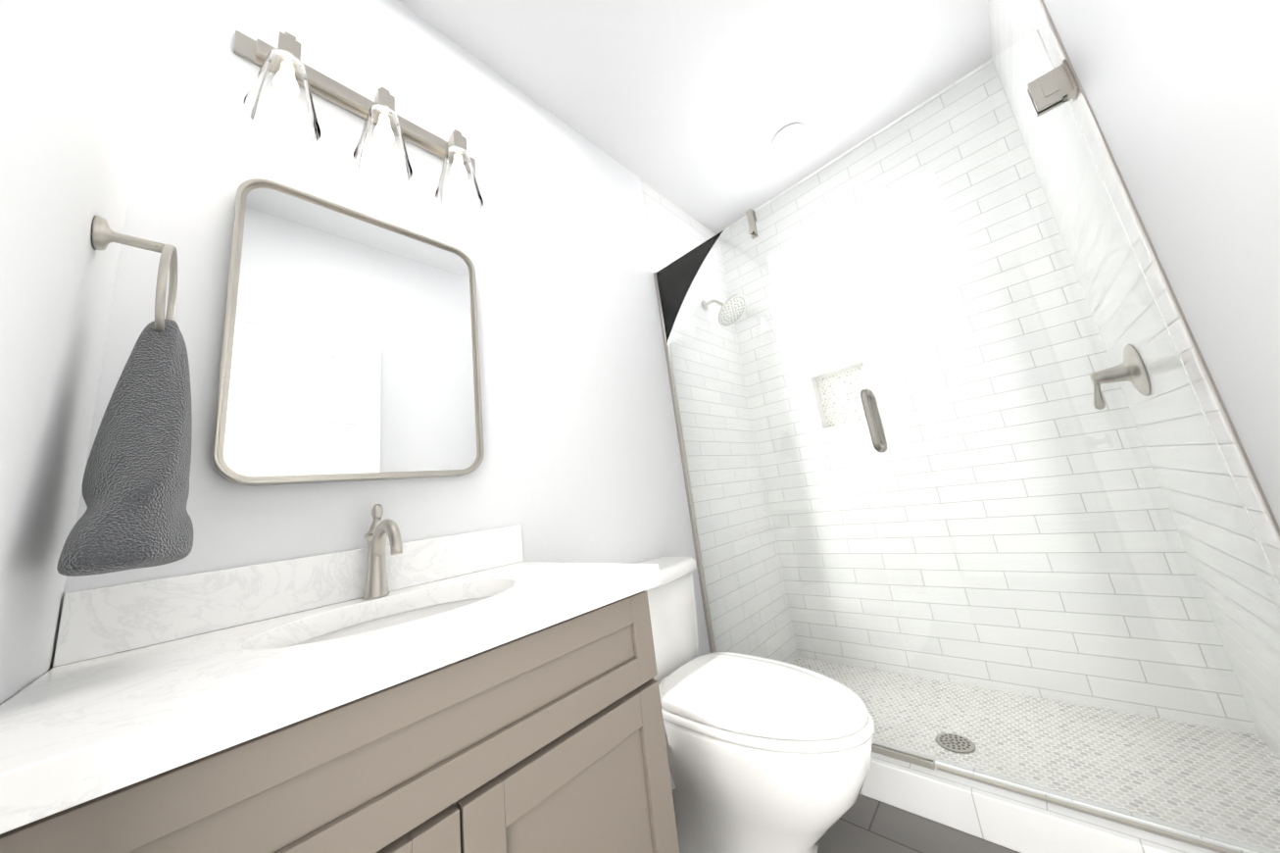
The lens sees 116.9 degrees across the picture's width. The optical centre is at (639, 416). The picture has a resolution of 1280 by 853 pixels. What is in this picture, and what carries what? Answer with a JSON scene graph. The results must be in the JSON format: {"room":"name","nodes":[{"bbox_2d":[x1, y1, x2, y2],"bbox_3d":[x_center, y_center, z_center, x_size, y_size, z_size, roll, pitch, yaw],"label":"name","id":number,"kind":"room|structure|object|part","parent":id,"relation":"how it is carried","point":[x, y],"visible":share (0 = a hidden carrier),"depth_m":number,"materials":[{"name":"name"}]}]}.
{"room":"bathroom","nodes":[
{"label":"bathroom","id":0,"kind":"room"},
{"bbox_2d":[0,0,160,704],"bbox_3d":[-0.485,-0.291,0.181,1.500,2.768,0.120,-18,-16,41],"label":"wall","id":1,"kind":"structure","parent":0,"point":[73,76],"depth_m":0.51,"materials":[{"name":"white paint"}]},
{"bbox_2d":[56,215,193,576],"bbox_3d":[-0.766,-0.051,0.606,0.225,0.551,0.137,-18,-16,41],"label":"towel ring","id":2,"kind":"object","parent":1,"relation":"attached to","point":[135,486],"visible":1,"depth_m":0.55,"materials":[{"name":"grey fabric"}]},
{"bbox_2d":[52,0,798,667],"bbox_3d":[-0.589,-0.062,1.202,0.100,2.768,4.044,-18,-16,41],"label":"wall","id":3,"kind":"structure","parent":0,"point":[568,239],"depth_m":1.33,"materials":[{"name":"white paint"}]},
{"bbox_2d":[52,524,523,667],"bbox_3d":[-0.637,0.358,0.906,0.019,0.106,0.797,-18,-16,41],"label":"backsplash","id":4,"kind":"structure","parent":3,"relation":"attached to","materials":[{"name":"stone"}]},
{"bbox_2d":[211,178,484,486],"bbox_3d":[-0.694,-0.197,1.030,0.036,0.720,0.542,-18,-16,41],"label":"wall mirror","id":5,"kind":"object","parent":3,"relation":"attached to","point":[350,347],"visible":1,"depth_m":0.97,"materials":[{"name":"silver metal"}]},
{"bbox_2d":[233,30,483,213],"bbox_3d":[-0.732,-0.825,1.121,0.157,0.275,0.600,-18,-16,41],"label":"sconce","id":6,"kind":"object","parent":3,"relation":"attached to","point":[287,67],"visible":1,"depth_m":1.09,"materials":[{"name":"silver metal"}]},
{"bbox_2d":[701,294,746,326],"bbox_3d":[0.498,-0.644,2.318,0.256,0.210,0.203,-18,-16,41],"label":"shower head","id":7,"kind":"object","parent":3,"relation":"attached to","point":[726,310],"depth_m":2.28},
{"bbox_2d":[397,0,991,234],"bbox_3d":[-0.199,-1.640,0.969,1.700,0.100,4.044,-18,-16,41],"label":"ceiling","id":8,"kind":"structure","parent":0,"point":[693,108],"depth_m":1.73,"materials":[{"name":"white paint"}]},
{"bbox_2d":[771,123,807,154],"bbox_3d":[0.794,-1.476,2.093,0.180,0.010,0.180,-18,-16,41],"label":"recessed light","id":9,"kind":"object","parent":8,"relation":"in","point":[790,138],"visible":1,"depth_m":2.09,"materials":[{"name":"white paint"}]},
{"bbox_2d":[817,793,1019,852],"bbox_3d":[0.166,1.144,0.382,1.700,0.100,4.044,-18,-16,41],"label":"floor","id":10,"kind":"structure","parent":0,"point":[862,823],"depth_m":1.10,"materials":[{"name":"tile"}]},
{"bbox_2d":[0,503,679,852],"bbox_3d":[-0.394,0.669,0.649,0.562,1.072,0.797,-18,-16,41],"label":"bathroom vanity","id":11,"kind":"object","parent":10,"relation":"on","point":[486,691],"visible":1,"depth_m":0.53,"materials":[{"name":"brown paint"}]},
{"bbox_2d":[362,503,403,599],"bbox_3d":[-0.551,0.286,0.852,0.185,0.203,0.049,-18,-16,41],"label":"faucet","id":12,"kind":"object","parent":11,"relation":"on","point":[376,558],"depth_m":0.88,"materials":[{"name":"silver metal"}]},
{"bbox_2d":[640,556,874,852],"bbox_3d":[0.256,0.843,1.128,0.768,0.764,0.486,-18,-16,41],"label":"toilet","id":13,"kind":"object","parent":10,"relation":"on","point":[764,755],"visible":0.65,"depth_m":0.96,"materials":[{"name":"white ceramic"}]},
{"bbox_3d":[0.012,0.560,1.383,0.214,0.048,0.486,-18,-16,41],"label":"tank lid","id":14,"kind":"part","parent":13,"relation":"part of","materials":[{"name":"white ceramic"}]},
{"bbox_3d":[0.322,0.757,1.072,0.543,0.054,0.368,-18,-16,41],"label":"lid","id":15,"kind":"part","parent":13,"relation":"part of","materials":[{"name":"white plastic"}]},
{"bbox_3d":[0.329,0.771,1.065,0.547,0.022,0.380,-18,-16,41],"label":"seat","id":16,"kind":"part","parent":13,"relation":"part of","materials":[{"name":"white plastic"}]},
{"bbox_2d":[791,656,1279,852],"bbox_3d":[1.186,1.179,1.479,1.500,0.020,0.749,-18,-16,41],"label":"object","id":17,"kind":"structure","parent":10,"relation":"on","point":[963,692],"depth_m":1.28,"materials":[{"name":"white tile"}]},
{"bbox_2d":[935,733,975,752],"bbox_3d":[1.120,1.158,1.399,0.112,0.005,0.112,-18,-16,41],"label":"shower drain","id":18,"kind":"object","parent":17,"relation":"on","point":[953,745],"depth_m":1.39,"materials":[{"name":"silver metal"}]},
{"bbox_2d":[860,738,1279,852],"bbox_3d":[0.884,1.109,1.175,1.500,0.110,0.116,-18,-16,41],"label":"curb","id":19,"kind":"object","parent":10,"relation":"on","point":[1014,821],"visible":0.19,"depth_m":1.03,"materials":[{"name":"tile"}]},
{"bbox_2d":[653,29,1279,852],"bbox_3d":[0.746,0.057,1.397,1.498,2.055,0.124,-18,-16,41],"label":"shower enclosure","id":20,"kind":"object","parent":19,"relation":"on","point":[677,280],"visible":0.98,"depth_m":1.21,"materials":[{"name":"clear glass"}]},
{"bbox_2d":[719,61,1258,735],"bbox_3d":[1.319,-0.126,2.085,1.500,2.768,0.153,-18,-16,41],"label":"wall","id":21,"kind":"structure","parent":0,"point":[1053,493],"depth_m":1.81,"materials":[{"name":"subway tile"}]},
{"bbox_2d":[988,0,1279,759],"bbox_3d":[0.555,-0.434,0.150,0.104,2.768,4.044,-18,-16,41],"label":"wall","id":22,"kind":"structure","parent":0,"point":[1175,105],"depth_m":0.87,"materials":[{"name":"white paint"}]},
{"bbox_2d":[1089,344,1150,409],"bbox_3d":[1.565,-0.128,1.306,0.119,0.193,0.174,-18,-16,41],"label":"shower valve","id":23,"kind":"object","parent":22,"relation":"attached to","point":[1122,369],"depth_m":1.27,"materials":[{"name":"silver metal"}]}
]}

